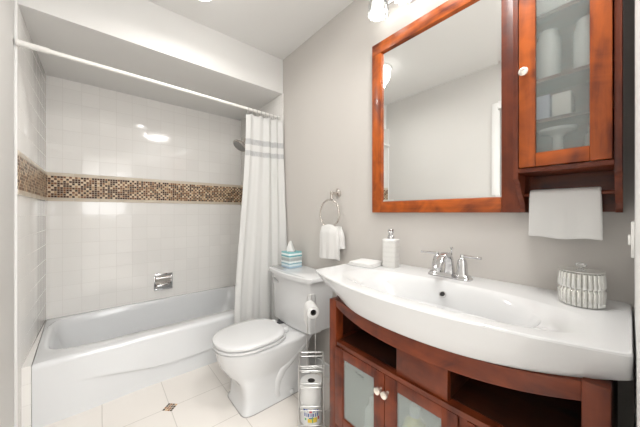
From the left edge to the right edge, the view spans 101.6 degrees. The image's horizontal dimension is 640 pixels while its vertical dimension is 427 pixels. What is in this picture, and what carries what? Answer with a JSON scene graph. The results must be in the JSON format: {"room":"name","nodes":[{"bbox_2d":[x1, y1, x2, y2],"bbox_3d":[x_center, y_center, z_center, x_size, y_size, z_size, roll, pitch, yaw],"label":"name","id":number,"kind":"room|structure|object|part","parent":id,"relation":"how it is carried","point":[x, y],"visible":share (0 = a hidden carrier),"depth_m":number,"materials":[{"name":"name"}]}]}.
{"room":"bathroom","nodes":[
{"label":"bathroom","id":0,"kind":"room"},
{"bbox_2d":[0,0,13,426],"bbox_3d":[-1.196,-0.090,0.836,0.120,2.460,3.080,0,0,-40],"label":"wall","id":1,"kind":"structure","parent":0,"point":[6,6],"depth_m":1.15,"materials":[{"name":"white paint"}]},
{"bbox_2d":[14,0,17,426],"bbox_3d":[-1.463,0.058,1.255,0.011,2.165,0.010,0,0,-40],"label":"trim","id":2,"kind":"structure","parent":1,"relation":"attached to","point":[15,1],"depth_m":1.25,"materials":[{"name":"white paint"}]},
{"bbox_2d":[18,5,45,426],"bbox_3d":[-1.754,0.058,1.599,0.008,2.165,0.895,0,0,-40],"label":"wall","id":3,"kind":"structure","parent":1,"relation":"attached to","point":[31,73],"depth_m":1.51,"materials":[{"name":"tile"}]},
{"bbox_2d":[18,150,46,200],"bbox_3d":[-1.749,-0.195,1.600,0.006,0.165,0.891,0,0,-40],"label":"trim","id":4,"kind":"structure","parent":1,"relation":"attached to","point":[31,179],"depth_m":1.49,"materials":[{"name":"tile"}]},
{"bbox_2d":[21,321,45,426],"bbox_3d":[-1.769,0.968,1.649,0.034,0.344,0.793,0,0,-40],"label":"trim","id":5,"kind":"structure","parent":1,"relation":"attached to","point":[26,370],"depth_m":1.35,"materials":[{"name":"tile"}]},
{"bbox_2d":[46,75,240,319],"bbox_3d":[-1.500,-0.090,2.476,1.526,2.460,0.120,0,0,-40],"label":"wall","id":6,"kind":"structure","parent":0,"point":[100,255],"depth_m":2.27,"materials":[{"name":"tile"}]},
{"bbox_2d":[47,172,240,204],"bbox_3d":[-1.462,-0.195,2.428,1.506,0.165,0.006,0,0,-40],"label":"trim","id":7,"kind":"structure","parent":6,"relation":"attached to","point":[57,186],"depth_m":2.29,"materials":[{"name":"tile"}]},
{"bbox_2d":[18,0,282,120],"bbox_3d":[-1.183,-1.173,2.099,1.526,0.295,0.866,0,0,-40],"label":"soffit","id":8,"kind":"object","parent":6,"relation":"attached to","point":[144,38],"depth_m":1.79,"materials":[{"name":"white paint"}]},
{"bbox_2d":[154,272,172,290],"bbox_3d":[-1.445,0.640,2.413,0.150,0.150,0.047,0,0,-40],"label":"soap dish","id":9,"kind":"object","parent":6,"relation":"attached to","point":[162,278],"visible":1,"depth_m":2.41,"materials":[{"name":"silver metal"}]},
{"bbox_2d":[156,283,170,288],"bbox_3d":[-1.444,0.679,2.412,0.116,0.038,0.043,0,0,-40],"label":"tray","id":10,"kind":"object","parent":9,"relation":"on","point":[165,286],"depth_m":2.40,"materials":[{"name":"silver metal"}]},
{"bbox_3d":[-1.458,0.642,2.429,0.120,0.115,0.003,0,0,-40],"label":"plate","id":11,"kind":"part","parent":9,"relation":"part of","materials":[{"name":"silver metal"}]},
{"bbox_2d":[44,361,329,426],"bbox_3d":[-0.107,1.190,0.825,2.100,0.100,4.800,0,0,-40],"label":"floor","id":12,"kind":"structure","parent":0,"point":[198,397],"depth_m":1.51,"materials":[{"name":"beige tile"}]},
{"bbox_2d":[32,285,235,426],"bbox_3d":[-1.204,0.968,2.122,1.504,0.345,0.797,0,0,-40],"label":"bathtub","id":13,"kind":"object","parent":12,"relation":"on","point":[85,361],"visible":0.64,"depth_m":1.74,"materials":[{"name":"white ceramic"}]},
{"bbox_2d":[212,264,332,417],"bbox_3d":[-0.333,0.776,1.710,0.718,0.731,0.522,0,0,-40],"label":"toilet","id":14,"kind":"object","parent":12,"relation":"on","point":[260,356],"visible":0.98,"depth_m":1.59,"materials":[{"name":"white ceramic"}]},
{"bbox_3d":[-0.435,0.739,1.594,0.412,0.024,0.356,0,0,-40],"label":"lid","id":15,"kind":"part","parent":14,"relation":"part of","materials":[{"name":"white"}]},
{"bbox_3d":[-0.431,0.767,1.598,0.420,0.017,0.352,0,0,-40],"label":"seat","id":16,"kind":"part","parent":14,"relation":"part of","materials":[{"name":"white"}]},
{"bbox_2d":[281,241,301,268],"bbox_3d":[-0.214,0.310,1.970,0.112,0.198,0.112,0,0,-40],"label":"tissue box","id":17,"kind":"object","parent":14,"relation":"on","point":[291,258],"visible":1,"depth_m":1.94,"materials":[{"name":"blue"}]},
{"bbox_3d":[-0.157,0.426,1.858,0.255,0.033,0.522,0,0,-40],"label":"tank lid","id":18,"kind":"part","parent":14,"relation":"part of","materials":[{"name":"white ceramic"}]},
{"bbox_3d":[-0.151,0.612,1.862,0.222,0.333,0.480,0,0,-40],"label":"tank","id":19,"kind":"part","parent":14,"relation":"part of","materials":[{"name":"white ceramic"}]},
{"bbox_2d":[298,294,324,426],"bbox_3d":[-0.048,0.805,1.431,0.141,0.670,0.142,0,0,-2],"label":"toilet paper stand","id":20,"kind":"object","parent":12,"relation":"on","point":[307,352],"visible":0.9,"depth_m":1.40,"materials":[{"name":"silver metal"}]},
{"bbox_2d":[300,401,321,426],"bbox_3d":[-0.048,1.075,1.430,0.121,0.103,0.122,0,0,-2],"label":"toilet paper roll","id":21,"kind":"object","parent":20,"relation":"in","point":[309,417],"visible":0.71,"depth_m":1.38,"materials":[{"name":"white"}]},
{"bbox_2d":[300,374,321,405],"bbox_3d":[-0.048,0.971,1.431,0.120,0.102,0.120,0,0,-2],"label":"toilet paper roll","id":22,"kind":"object","parent":21,"relation":"on","point":[308,396],"visible":0.94,"depth_m":1.39,"materials":[{"name":"white paper"}]},
{"bbox_2d":[304,300,318,325],"bbox_3d":[-0.047,0.551,1.429,0.067,0.108,0.100,0,0,-14],"label":"toilet paper roll","id":23,"kind":"object","parent":20,"relation":"hanging from","point":[308,305],"visible":1,"depth_m":1.39,"materials":[{"name":"white paper"}]},
{"bbox_2d":[298,351,324,426],"bbox_3d":[-0.048,0.970,1.431,0.141,0.341,0.141,0,0,-2],"label":"wire basket","id":24,"kind":"object","parent":20,"relation":"on","point":[323,363],"depth_m":1.37,"materials":[{"name":"silver metal"}]},
{"bbox_2d":[330,296,617,426],"bbox_3d":[0.454,0.746,0.956,0.465,0.788,0.830,0,0,-40],"label":"vanity cabinet","id":25,"kind":"object","parent":12,"relation":"on","point":[380,376],"visible":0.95,"depth_m":0.80,"materials":[{"name":"brown wood"}]},
{"bbox_3d":[0.072,0.759,1.150,0.045,0.762,0.042,0,0,-40],"label":"corner post","id":26,"kind":"part","parent":25,"relation":"part of","materials":[{"name":"brown wood"}]},
{"bbox_3d":[0.153,0.732,1.025,0.004,0.253,0.168,0,0,-40],"label":"frosted pane","id":27,"kind":"part","parent":25,"relation":"part of","materials":[{"name":"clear glass"}]},
{"bbox_3d":[0.152,0.736,1.025,0.019,0.329,0.252,0,0,-40],"label":"door","id":28,"kind":"part","parent":25,"relation":"part of","materials":[{"name":"brown wood"}]},
{"bbox_3d":[0.206,0.628,0.923,0.029,0.027,0.027,0,0,-40],"label":"knob","id":29,"kind":"part","parent":25,"relation":"part of","materials":[{"name":"silver metal"}]},
{"bbox_3d":[0.225,0.628,0.901,0.029,0.027,0.027,0,0,-40],"label":"knob","id":30,"kind":"part","parent":25,"relation":"part of","materials":[{"name":"silver metal"}]},
{"bbox_3d":[0.315,0.732,0.833,0.004,0.253,0.161,0,0,-40],"label":"frosted pane","id":31,"kind":"part","parent":25,"relation":"part of","materials":[{"name":"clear glass"}]},
{"bbox_2d":[337,328,503,426],"bbox_3d":[0.463,0.560,0.964,0.420,0.016,0.794,0,0,-40],"label":"shelf","id":32,"kind":"object","parent":25,"relation":"attached to","point":[476,403],"depth_m":0.82,"materials":[{"name":"brown wood"}]},
{"bbox_3d":[0.314,0.736,0.833,0.019,0.329,0.245,0,0,-40],"label":"door","id":33,"kind":"part","parent":25,"relation":"part of","materials":[{"name":"brown wood"}]},
{"bbox_3d":[0.313,0.482,0.823,0.050,0.140,0.172,0,0,-40],"label":"panel","id":34,"kind":"part","parent":25,"relation":"part of","materials":[{"name":"brown wood"}]},
{"bbox_3d":[0.302,0.397,0.828,0.069,0.082,0.746,0,0,-40],"label":"curved rail","id":35,"kind":"part","parent":25,"relation":"part of","materials":[{"name":"brown wood"}]},
{"bbox_3d":[0.479,0.736,0.636,0.019,0.329,0.220,0,0,-40],"label":"door","id":36,"kind":"part","parent":25,"relation":"part of","materials":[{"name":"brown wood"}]},
{"bbox_2d":[315,259,632,380],"bbox_3d":[0.412,0.334,0.975,0.531,0.128,0.969,0,0,-40],"label":"vanity sink","id":37,"kind":"object","parent":25,"relation":"in","point":[518,326],"visible":0.95,"depth_m":0.72,"materials":[{"name":"white ceramic"}]},
{"bbox_2d":[348,258,381,267],"bbox_3d":[0.240,0.260,1.353,0.151,0.018,0.141,0,0,42],"label":"washcloth","id":38,"kind":"object","parent":37,"relation":"on","point":[368,263],"visible":0.89,"depth_m":1.32,"materials":[{"name":"white fabric"}]},
{"bbox_2d":[382,229,399,268],"bbox_3d":[0.351,0.176,1.295,0.069,0.188,0.074,0,0,38],"label":"soap dispenser","id":39,"kind":"object","parent":37,"relation":"on","point":[390,245],"visible":1,"depth_m":1.27,"materials":[{"name":"ceramic"}]},
{"bbox_2d":[382,241,398,268],"bbox_3d":[0.352,0.206,1.297,0.068,0.128,0.068,0,0,38],"label":"bottle","id":40,"kind":"object","parent":39,"relation":"attached to","point":[390,249],"depth_m":1.27,"materials":[{"name":"ceramic"}]},
{"bbox_2d":[421,247,481,281],"bbox_3d":[0.509,0.208,1.066,0.142,0.124,0.244,0,0,-40],"label":"faucet","id":41,"kind":"object","parent":37,"relation":"on","point":[461,274],"visible":1,"depth_m":1.05,"materials":[{"name":"silver metal"}]},
{"bbox_3d":[0.486,0.176,1.155,0.012,0.011,0.077,0,0,-44],"label":"lever","id":42,"kind":"part","parent":41,"relation":"part of","materials":[{"name":"silver metal"}]},
{"bbox_3d":[0.509,0.212,1.132,0.042,0.084,0.042,0,0,-40],"label":"handle","id":43,"kind":"part","parent":41,"relation":"part of","materials":[{"name":"silver metal"}]},
{"bbox_3d":[0.506,0.207,1.062,0.132,0.091,0.038,0,0,-40],"label":"spout","id":44,"kind":"part","parent":41,"relation":"part of","materials":[{"name":"silver metal"}]},
{"bbox_3d":[0.541,0.261,1.093,0.058,0.018,0.172,0,0,-40],"label":"plate","id":45,"kind":"part","parent":41,"relation":"part of","materials":[{"name":"silver metal"}]},
{"bbox_3d":[0.574,0.212,1.054,0.042,0.084,0.042,0,0,-40],"label":"handle","id":46,"kind":"part","parent":41,"relation":"part of","materials":[{"name":"silver metal"}]},
{"bbox_3d":[0.593,0.176,1.027,0.012,0.011,0.077,0,0,-37],"label":"lever","id":47,"kind":"part","parent":41,"relation":"part of","materials":[{"name":"silver metal"}]},
{"bbox_2d":[557,262,606,308],"bbox_3d":[0.770,0.209,0.770,0.104,0.122,0.104,0,0,-40],"label":"canister","id":48,"kind":"object","parent":37,"relation":"on","point":[580,286],"visible":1,"depth_m":0.74,"materials":[{"name":"white glass"}]},
{"bbox_3d":[0.770,0.156,0.770,0.024,0.016,0.024,0,0,27],"label":"lid knob","id":49,"kind":"part","parent":48,"relation":"part of","materials":[{"name":"silver metal"}]},
{"bbox_3d":[0.770,0.169,0.770,0.101,0.008,0.101,0,0,-40],"label":"lid","id":50,"kind":"part","parent":48,"relation":"part of","materials":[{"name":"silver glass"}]},
{"bbox_3d":[0.580,0.746,0.547,0.045,0.788,0.042,0,0,-40],"label":"corner post","id":51,"kind":"part","parent":25,"relation":"part of","materials":[{"name":"brown wood"}]},
{"bbox_2d":[148,0,353,59],"bbox_3d":[-0.107,-1.370,0.825,2.100,0.100,4.800,0,0,-40],"label":"ceiling","id":52,"kind":"structure","parent":0,"point":[277,28],"depth_m":1.76,"materials":[{"name":"white paint"}]},
{"bbox_2d":[283,0,633,426],"bbox_3d":[0.063,-0.090,1.897,0.120,2.460,3.080,0,0,-40],"label":"wall","id":53,"kind":"structure","parent":0,"point":[327,79],"depth_m":1.54,"materials":[{"name":"grey paint"}]},
{"bbox_2d":[15,38,279,118],"bbox_3d":[-0.900,-0.821,1.769,1.522,0.046,0.038,0,0,-43],"label":"shower curtain rod","id":54,"kind":"object","parent":53,"relation":"attached to","point":[18,42],"visible":0.97,"depth_m":1.52,"materials":[{"name":"white metal"}]},
{"bbox_2d":[234,107,286,323],"bbox_3d":[-0.473,0.121,2.094,0.425,1.918,0.163,0,0,-40],"label":"shower curtain","id":55,"kind":"object","parent":54,"relation":"hanging from","point":[263,232],"visible":0.79,"depth_m":2.10,"materials":[{"name":"white fabric"}]},
{"bbox_2d":[233,138,245,151],"bbox_3d":[-0.730,-0.691,2.549,0.232,0.198,0.145,0,0,-40],"label":"shower","id":56,"kind":"object","parent":53,"relation":"attached to","point":[238,144],"visible":0.73,"depth_m":2.50,"materials":[{"name":"silver metal"}]},
{"bbox_2d":[240,187,242,201],"bbox_3d":[-0.605,-0.195,2.580,0.006,0.165,0.866,0,0,-40],"label":"trim","id":57,"kind":"structure","parent":53,"relation":"attached to","point":[241,188],"depth_m":2.89,"materials":[{"name":"tile"}]},
{"bbox_2d":[241,94,281,206],"bbox_3d":[-0.602,0.058,2.585,0.010,2.165,0.870,0,0,-40],"label":"wall","id":58,"kind":"structure","parent":53,"relation":"attached to","point":[274,107],"depth_m":2.46,"materials":[{"name":"tile"}]},
{"bbox_2d":[282,93,283,140],"bbox_3d":[-0.320,0.058,2.249,0.012,2.165,0.010,0,0,-40],"label":"trim","id":59,"kind":"structure","parent":53,"relation":"attached to","point":[282,93],"depth_m":2.25,"materials":[{"name":"tile"}]},
{"bbox_2d":[308,351,329,378],"bbox_3d":[0.013,1.095,1.854,0.012,0.090,1.020,0,0,-40],"label":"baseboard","id":60,"kind":"structure","parent":53,"relation":"attached to","point":[311,359],"depth_m":1.86,"materials":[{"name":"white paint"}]},
{"bbox_2d":[320,188,340,225],"bbox_3d":[0.080,-0.027,1.730,0.068,0.265,0.194,0,0,-40],"label":"towel ring","id":61,"kind":"object","parent":53,"relation":"attached to","point":[337,193],"visible":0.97,"depth_m":1.71,"materials":[{"name":"silver metal"}]},
{"bbox_2d":[319,224,344,260],"bbox_3d":[0.075,0.196,1.710,0.073,0.236,0.208,0,0,-40],"label":"hand towel","id":62,"kind":"object","parent":61,"relation":"hanging from","point":[332,239],"visible":1,"depth_m":1.67,"materials":[{"name":"white fabric"}]},
{"bbox_2d":[367,0,413,19],"bbox_3d":[0.467,-1.100,1.191,0.171,0.161,0.561,0,0,-40],"label":"vanity light","id":63,"kind":"object","parent":53,"relation":"attached to","point":[378,6],"visible":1,"depth_m":1.33,"materials":[{"name":"white glass"}]},
{"bbox_3d":[0.300,-1.079,1.344,0.111,0.118,0.111,0,0,-40],"label":"lamp shade","id":64,"kind":"part","parent":63,"relation":"part of","materials":[{"name":"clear glass"}]},
{"bbox_3d":[0.300,-1.077,1.344,0.060,0.094,0.060,0,0,-40],"label":"bulb","id":65,"kind":"part","parent":63,"relation":"part of","materials":[{"name":"white glass"}]},
{"bbox_2d":[372,0,520,212],"bbox_3d":[0.527,-0.472,1.230,0.027,0.944,0.687,0,0,-40],"label":"wall mirror","id":66,"kind":"object","parent":53,"relation":"attached to","point":[442,83],"visible":0.94,"depth_m":1.17,"materials":[{"name":"brown wood"}]},
{"bbox_3d":[0.507,-0.913,1.254,0.027,0.062,0.625,0,0,-40],"label":"rail","id":67,"kind":"part","parent":66,"relation":"part of","materials":[{"name":"brown wood"}]},
{"bbox_3d":[0.527,-0.029,1.230,0.027,0.058,0.563,0,0,-40],"label":"rail","id":68,"kind":"part","parent":66,"relation":"part of","materials":[{"name":"brown wood"}]},
{"bbox_2d":[513,0,622,212],"bbox_3d":[0.764,-0.487,0.815,0.199,0.974,0.261,0,0,-40],"label":"upper cabinet","id":69,"kind":"object","parent":53,"relation":"attached to","point":[568,54],"visible":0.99,"depth_m":0.77,"materials":[{"name":"brown wood"}]},
{"bbox_3d":[0.707,-0.476,0.913,0.161,0.952,0.014,0,0,-40],"label":"panel","id":70,"kind":"part","parent":69,"relation":"part of","materials":[{"name":"brown wood"}]},
{"bbox_3d":[0.643,-0.443,0.824,0.026,0.026,0.026,0,0,-40],"label":"knob","id":71,"kind":"part","parent":69,"relation":"part of","materials":[{"name":"white ceramic"}]},
{"bbox_3d":[0.716,-0.165,0.774,0.019,0.042,0.118,0,0,-40],"label":"door rail","id":72,"kind":"part","parent":69,"relation":"part of","materials":[{"name":"brown wood"}]},
{"bbox_3d":[0.716,-0.539,0.774,0.004,0.714,0.126,0,0,-40],"label":"glass pane","id":73,"kind":"part","parent":69,"relation":"part of","materials":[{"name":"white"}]},
{"bbox_2d":[529,187,602,239],"bbox_3d":[0.778,0.004,0.835,0.042,0.162,0.173,0,0,-40],"label":"hand towel","id":74,"kind":"object","parent":69,"relation":"hanging from","point":[564,213],"visible":1,"depth_m":0.81,"materials":[{"name":"white fabric"}]},
{"bbox_3d":[0.716,-0.539,0.774,0.020,0.790,0.202,0,0,-40],"label":"door","id":75,"kind":"part","parent":69,"relation":"part of","materials":[{"name":"brown wood"}]},
{"bbox_3d":[0.850,-0.476,0.742,0.161,0.952,0.014,0,0,-40],"label":"panel","id":76,"kind":"part","parent":69,"relation":"part of","materials":[{"name":"brown wood"}]},
{"bbox_2d":[634,0,639,426],"bbox_3d":[0.383,-0.090,0.239,1.526,2.460,0.112,0,0,-40],"label":"wall","id":77,"kind":"structure","parent":0,"point":[636,2],"depth_m":0.45,"materials":[{"name":"white paint"}]},
{"bbox_2d":[628,221,634,257],"bbox_3d":[0.835,0.070,0.700,0.120,0.090,0.012,0,0,-40],"label":"switch plate","id":78,"kind":"object","parent":77,"relation":"attached to","point":[631,237],"visible":0.99,"depth_m":0.66,"materials":[{"name":"white plastic"}]},
{"bbox_3d":[0.837,0.070,0.698,0.120,0.090,0.006,0,0,-40],"label":"plate","id":79,"kind":"part","parent":78,"relation":"part of","materials":[{"name":"white plastic"}]}
]}

